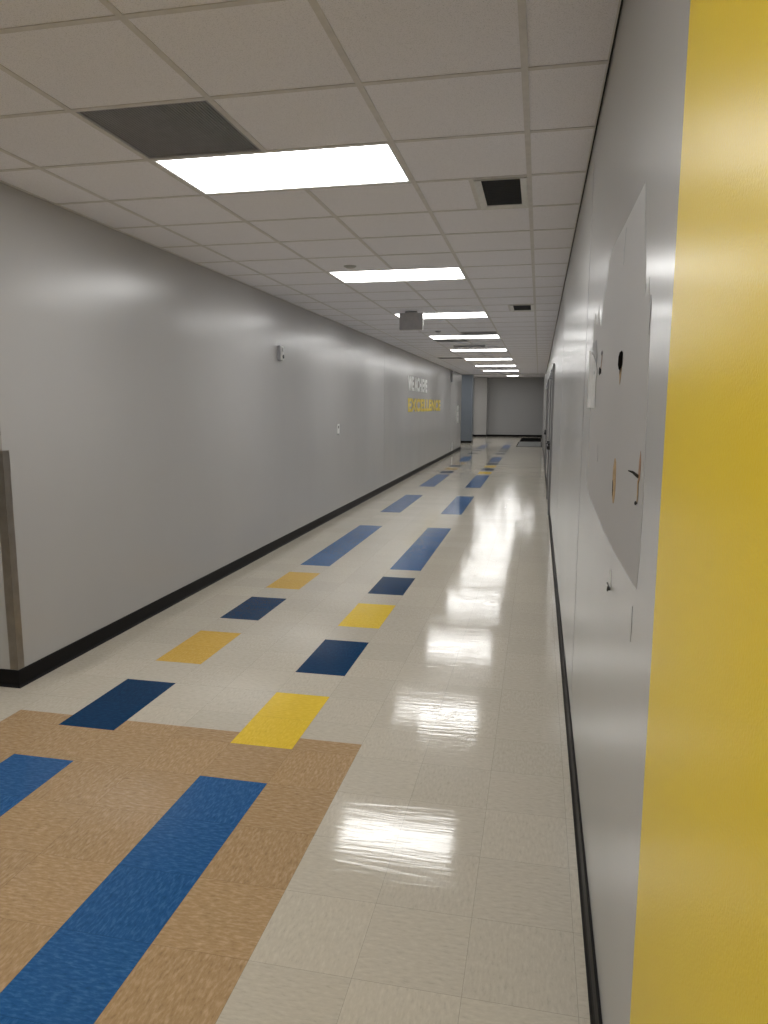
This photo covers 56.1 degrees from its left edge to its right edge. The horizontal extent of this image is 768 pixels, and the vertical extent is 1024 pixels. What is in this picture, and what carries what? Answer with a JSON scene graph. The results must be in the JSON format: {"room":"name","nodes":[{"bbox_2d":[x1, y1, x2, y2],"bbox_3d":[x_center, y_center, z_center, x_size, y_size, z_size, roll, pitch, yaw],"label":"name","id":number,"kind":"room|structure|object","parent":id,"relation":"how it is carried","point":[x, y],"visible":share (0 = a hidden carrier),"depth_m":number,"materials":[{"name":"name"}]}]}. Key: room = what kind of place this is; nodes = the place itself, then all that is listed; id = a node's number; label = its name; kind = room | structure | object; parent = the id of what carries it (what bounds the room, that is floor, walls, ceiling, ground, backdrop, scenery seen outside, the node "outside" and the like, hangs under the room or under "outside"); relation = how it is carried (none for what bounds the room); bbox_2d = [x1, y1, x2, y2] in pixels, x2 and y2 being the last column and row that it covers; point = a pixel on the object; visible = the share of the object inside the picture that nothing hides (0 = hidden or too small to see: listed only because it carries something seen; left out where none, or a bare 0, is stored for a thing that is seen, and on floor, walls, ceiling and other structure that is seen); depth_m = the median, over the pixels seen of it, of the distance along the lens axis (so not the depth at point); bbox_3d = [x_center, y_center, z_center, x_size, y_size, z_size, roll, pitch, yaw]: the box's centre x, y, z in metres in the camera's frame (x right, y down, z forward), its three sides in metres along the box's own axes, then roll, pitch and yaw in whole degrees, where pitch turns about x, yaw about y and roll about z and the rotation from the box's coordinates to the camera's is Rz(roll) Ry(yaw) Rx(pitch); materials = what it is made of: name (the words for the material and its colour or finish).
{"room":"school corridor","nodes":[
{"label":"school corridor","id":0,"kind":"room"},
{"bbox_2d":[0,182,461,669],"bbox_3d":[0.332,-2.313,15.638,0.161,3.270,24.140,2,9,12],"label":"wall","id":1,"kind":"structure","parent":0,"point":[156,435],"depth_m":5.56,"materials":[{"name":"paint"}]},
{"bbox_2d":[0,450,24,669],"bbox_3d":[-2.128,0.282,4.098,0.054,1.262,0.053,2,9,12],"label":"guard","id":2,"kind":"object","parent":1,"relation":"attached to","point":[7,528],"visible":1,"depth_m":4.09,"materials":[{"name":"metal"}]},
{"bbox_2d":[0,447,460,687],"bbox_3d":[-1.599,-0.810,16.264,4.128,0.102,24.158,2,9,12],"label":"baseboard","id":3,"kind":"structure","parent":1,"relation":"attached to","point":[10,678],"depth_m":5.62,"materials":[{"name":"black plastic"}]},
{"bbox_2d":[277,345,284,360],"bbox_3d":[-1.156,-1.788,8.120,0.058,0.165,0.100,2,9,12],"label":"fire alarm strobe","id":4,"kind":"object","parent":1,"relation":"attached to","point":[280,349],"visible":1,"depth_m":8.08,"materials":[{"name":"white plastic"}]},
{"bbox_2d":[408,376,426,392],"bbox_3d":[0.832,-3.086,17.494,0.004,0.335,2.820,2,9,12],"label":"wall lettering","id":5,"kind":"object","parent":1,"relation":"attached to","point":[411,383],"depth_m":17.36,"materials":[{"name":"white paint"}]},
{"bbox_2d":[408,398,439,411],"bbox_3d":[1.108,-2.790,18.857,0.004,0.315,5.450,2,9,12],"label":"wall lettering","id":6,"kind":"object","parent":1,"relation":"attached to","point":[409,399],"depth_m":18.41,"materials":[{"name":"yellow paint"}]},
{"bbox_2d":[456,405,458,422],"bbox_3d":[2.644,-3.522,25.999,0.022,0.630,0.720,2,9,12],"label":"notice board","id":7,"kind":"object","parent":1,"relation":"attached to","point":[457,406],"visible":1,"depth_m":25.95,"materials":[{"name":"grey plastic"}]},
{"bbox_2d":[0,436,589,1023],"bbox_3d":[0.388,-1.094,18.769,7.565,0.050,43.600,2,9,12],"label":"floor","id":8,"kind":"structure","parent":0,"point":[328,781],"depth_m":3.02,"materials":[{"name":"beige tile"}]},
{"bbox_2d":[516,442,541,446],"bbox_3d":[6.299,-2.935,31.229,1.040,0.012,4.100,2,9,12],"label":"floor mat","id":9,"kind":"object","parent":8,"relation":"on","point":[520,444],"visible":0.99,"depth_m":30.90,"materials":[{"name":"grey rubber"}]},
{"bbox_2d":[520,438,540,441],"bbox_3d":[7.236,-3.564,35.533,1.000,0.012,3.800,2,9,12],"label":"floor mat","id":10,"kind":"object","parent":8,"relation":"on","point":[522,439],"visible":1,"depth_m":35.55,"materials":[{"name":"black rubber"}]},
{"bbox_2d":[0,0,618,373],"bbox_3d":[-0.781,-3.028,12.332,7.198,0.016,30.800,2,9,12],"label":"ceiling","id":11,"kind":"structure","parent":0,"point":[278,45],"depth_m":3.13,"materials":[{"name":"tile"}]},
{"bbox_2d":[77,100,260,158],"bbox_3d":[-0.924,-1.688,3.187,0.584,0.021,0.584,2,9,12],"label":"ceiling vent","id":12,"kind":"object","parent":11,"relation":"in","point":[193,128],"visible":0.8,"depth_m":3.18,"materials":[{"name":"grey metal"}]},
{"bbox_2d":[154,144,410,193],"bbox_3d":[-0.499,-1.784,3.711,1.192,0.062,0.583,2,9,12],"label":"ceiling light","id":13,"kind":"object","parent":11,"relation":"attached to","point":[366,164],"visible":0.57,"depth_m":3.71,"materials":[{"name":"glowing light panel"},{"name":"translucent plastic diffuser"}]},
{"bbox_2d":[0,0,620,373],"bbox_3d":[-0.781,-3.018,12.333,7.198,0.003,30.800,2,9,12],"label":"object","id":14,"kind":"structure","parent":11,"relation":"attached to","point":[522,16],"depth_m":3.44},
{"bbox_2d":[344,265,355,268],"bbox_3d":[-0.293,-2.111,6.223,0.110,0.020,0.110,2,9,12],"label":"smoke detector","id":15,"kind":"object","parent":11,"relation":"attached to","point":[345,266],"visible":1,"depth_m":6.20,"materials":[{"name":"grey plastic"}]},
{"bbox_2d":[328,268,465,282],"bbox_3d":[0.136,-2.214,6.661,1.192,0.062,0.583,2,9,12],"label":"ceiling light","id":16,"kind":"object","parent":11,"relation":"attached to","point":[437,273],"visible":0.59,"depth_m":6.68,"materials":[{"name":"white plastic"}]},
{"bbox_2d":[399,311,422,330],"bbox_3d":[0.347,-2.432,9.180,0.304,0.232,0.062,2,9,12],"label":"exit sign","id":17,"kind":"object","parent":11,"relation":"hanging from","point":[409,320],"visible":1,"depth_m":9.15,"materials":[{"name":"grey plastic"}]},
{"bbox_2d":[394,312,487,318],"bbox_3d":[0.771,-2.645,9.611,1.192,0.062,0.583,2,9,12],"label":"ceiling light","id":18,"kind":"object","parent":11,"relation":"attached to","point":[471,314],"visible":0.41,"depth_m":9.61,"materials":[{"name":"white plastic"}]},
{"bbox_2d":[439,357,461,358],"bbox_3d":[1.655,-3.863,18.061,0.584,0.021,0.584,2,9,12],"label":"ceiling vent","id":19,"kind":"object","parent":11,"relation":"in","point":[448,357],"visible":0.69,"depth_m":18.29,"materials":[{"name":"grey metal"}]},
{"bbox_2d":[434,339,468,341],"bbox_3d":[1.235,-3.153,13.216,0.584,0.021,0.584,2,9,12],"label":"ceiling vent","id":20,"kind":"object","parent":11,"relation":"in","point":[437,340],"visible":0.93,"depth_m":13.36,"materials":[{"name":"grey metal"}]},
{"bbox_2d":[429,335,499,338],"bbox_3d":[1.406,-3.076,12.560,1.192,0.062,0.583,2,9,12],"label":"ceiling light","id":21,"kind":"object","parent":11,"relation":"attached to","point":[473,336],"visible":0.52,"depth_m":12.66,"materials":[{"name":"white plastic"}]},
{"bbox_2d":[453,345,484,346],"bbox_3d":[1.692,-3.290,14.304,0.620,0.021,0.140,2,9,12],"label":"ceiling vent","id":22,"kind":"object","parent":11,"relation":"in","point":[453,345],"visible":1,"depth_m":14.28,"materials":[{"name":"grey metal"}]},
{"bbox_2d":[451,349,506,351],"bbox_3d":[2.041,-3.507,15.510,1.192,0.062,0.583,2,9,12],"label":"ceiling light","id":23,"kind":"object","parent":11,"relation":"attached to","point":[471,350],"visible":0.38,"depth_m":15.60,"materials":[{"name":"white plastic"}]},
{"bbox_2d":[452,349,506,350],"bbox_3d":[2.041,-3.484,15.514,1.168,0.006,0.559,2,9,12],"label":"diffuser","id":24,"kind":"object","parent":23,"relation":"attached to","point":[471,349],"depth_m":15.59,"materials":[{"name":"white plastic"}]},
{"bbox_2d":[461,331,497,334],"bbox_3d":[1.577,-2.960,11.911,0.584,0.021,0.584,2,9,12],"label":"ceiling vent","id":25,"kind":"object","parent":11,"relation":"in","point":[492,332],"visible":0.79,"depth_m":12.07,"materials":[{"name":"grey metal"}]},
{"bbox_2d":[465,358,511,359],"bbox_3d":[2.676,-3.938,18.460,1.192,0.062,0.583,2,9,12],"label":"ceiling light","id":26,"kind":"object","parent":11,"relation":"attached to","point":[507,358],"visible":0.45,"depth_m":18.58,"materials":[{"name":"white plastic"}]},
{"bbox_2d":[476,365,515,366],"bbox_3d":[3.311,-4.368,21.410,1.192,0.062,0.583,2,9,12],"label":"ceiling light","id":27,"kind":"object","parent":11,"relation":"attached to","point":[482,365],"visible":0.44,"depth_m":21.30,"materials":[{"name":"white plastic"}]},
{"bbox_2d":[482,365,514,365],"bbox_3d":[3.311,-4.346,21.413,1.168,0.006,0.559,2,9,12],"label":"diffuser","id":28,"kind":"object","parent":27,"relation":"attached to","point":[482,365],"depth_m":21.29,"materials":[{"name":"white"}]},
{"bbox_2d":[473,176,527,209],"bbox_3d":[0.672,-1.808,4.085,0.279,0.030,0.584,2,9,12],"label":"ceiling vent","id":29,"kind":"object","parent":11,"relation":"in","point":[511,192],"visible":0.97,"depth_m":4.08,"materials":[{"name":"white metal"}]},
{"bbox_2d":[510,304,533,311],"bbox_3d":[1.688,-2.498,8.805,0.279,0.030,0.584,2,9,12],"label":"ceiling vent","id":30,"kind":"object","parent":11,"relation":"in","point":[530,307],"visible":0.94,"depth_m":8.88,"materials":[{"name":"white metal"}]},
{"bbox_2d":[461,375,473,440],"bbox_3d":[3.693,-4.689,32.179,0.515,3.190,0.550,2,9,12],"label":"wall pillar","id":31,"kind":"structure","parent":0,"point":[467,380],"depth_m":31.93,"materials":[{"name":"blue paint"}]},
{"bbox_2d":[474,377,487,434],"bbox_3d":[5.259,-5.700,39.108,0.660,3.190,0.500,2,9,12],"label":"wall","id":32,"kind":"structure","parent":0,"point":[481,383],"depth_m":38.87,"materials":[{"name":"paint"}]},
{"bbox_2d":[462,374,513,374],"bbox_3d":[2.448,-5.419,27.283,7.205,0.451,0.160,2,9,12],"label":"wall header","id":33,"kind":"structure","parent":0,"point":[462,374],"depth_m":26.96,"materials":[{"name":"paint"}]},
{"bbox_2d":[473,377,543,434],"bbox_3d":[5.037,-5.797,39.483,7.545,3.270,0.160,2,9,12],"label":"wall","id":34,"kind":"structure","parent":0,"point":[515,404],"depth_m":38.97,"materials":[{"name":"paint"}]},
{"bbox_2d":[473,434,541,436],"bbox_3d":[4.951,-4.182,39.387,7.205,0.102,0.518,2,9,12],"label":"baseboard","id":35,"kind":"structure","parent":34,"relation":"attached to","point":[473,434],"depth_m":39.13,"materials":[{"name":"black plastic"}]},
{"bbox_2d":[474,374,544,377],"bbox_3d":[3.740,-6.454,33.260,7.205,0.030,12.240,2,9,12],"label":"ceiling","id":36,"kind":"structure","parent":0,"point":[520,375],"depth_m":36.57,"materials":[{"name":"tile"}]},
{"bbox_2d":[542,0,767,1023],"bbox_3d":[4.120,-2.610,17.744,0.184,3.270,43.200,2,9,12],"label":"wall","id":37,"kind":"structure","parent":0,"point":[701,943],"depth_m":1.09,"materials":[{"name":"paint"}]},
{"bbox_2d":[544,379,548,476],"bbox_3d":[3.922,-2.055,17.506,0.074,2.240,2.000,2,9,12],"label":"door","id":38,"kind":"structure","parent":37,"relation":"in","point":[547,384],"depth_m":16.63,"materials":[{"name":"paint"}]},
{"bbox_2d":[546,363,554,514],"bbox_3d":[2.662,-1.200,11.651,0.074,2.240,2.000,2,9,12],"label":"door","id":39,"kind":"structure","parent":37,"relation":"in","point":[552,374],"depth_m":10.80,"materials":[{"name":"paint"}]},
{"bbox_2d":[548,509,602,1023],"bbox_3d":[0.991,1.010,3.923,0.018,0.102,14.120,2,9,12],"label":"baseboard","id":40,"kind":"structure","parent":37,"relation":"attached to","point":[588,937],"depth_m":2.58,"materials":[{"name":"black plastic"}]},
{"bbox_2d":[546,0,622,371],"bbox_3d":[2.742,-2.911,11.591,0.007,0.019,30.800,2,9,12],"label":"trim","id":41,"kind":"structure","parent":37,"relation":"attached to","point":[621,4],"depth_m":3.02,"materials":[{"name":"black metal"}]},
{"bbox_2d":[587,340,596,407],"bbox_3d":[0.822,-0.539,2.847,0.005,0.254,0.410,2,9,12],"label":"paper strip","id":42,"kind":"object","parent":37,"relation":"attached to","point":[592,357],"visible":1,"depth_m":2.84,"materials":[{"name":"white paper"}]},
{"bbox_2d":[606,570,610,590],"bbox_3d":[0.610,0.184,1.959,0.010,0.060,0.046,2,9,12],"label":"wall anchor","id":43,"kind":"object","parent":37,"relation":"attached to","point":[608,586],"visible":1,"depth_m":1.95,"materials":[{"name":"metal"}]},
{"bbox_2d":[612,458,615,502],"bbox_3d":[0.619,-0.084,1.942,0.002,0.124,0.081,2,9,12],"label":"wall tear","id":44,"kind":"structure","parent":37,"relation":"attached to","point":[614,465],"depth_m":1.94},
{"bbox_2d":[618,351,622,384],"bbox_3d":[0.617,-0.377,1.886,0.002,0.086,0.105,2,9,12],"label":"wall hole","id":45,"kind":"structure","parent":37,"relation":"attached to","point":[620,357],"depth_m":1.88,"materials":[{"name":"black"}]},
{"bbox_2d":[623,232,625,264],"bbox_3d":[0.627,-0.691,1.881,0.001,0.087,0.047,2,9,12],"label":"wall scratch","id":46,"kind":"structure","parent":37,"relation":"attached to","point":[625,232],"depth_m":1.89,"materials":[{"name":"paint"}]},
{"bbox_2d":[628,452,640,504],"bbox_3d":[0.517,-0.069,1.473,0.020,0.112,0.034,-4,9,-28],"label":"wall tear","id":47,"kind":"structure","parent":37,"relation":"attached to","point":[636,475],"depth_m":1.47,"materials":[{"name":"black metal"}]},
{"bbox_2d":[649,298,650,325],"bbox_3d":[0.516,-0.382,1.400,0.001,0.075,0.013,2,9,12],"label":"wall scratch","id":48,"kind":"structure","parent":37,"relation":"attached to","point":[650,298],"depth_m":1.40,"materials":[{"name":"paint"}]}
]}

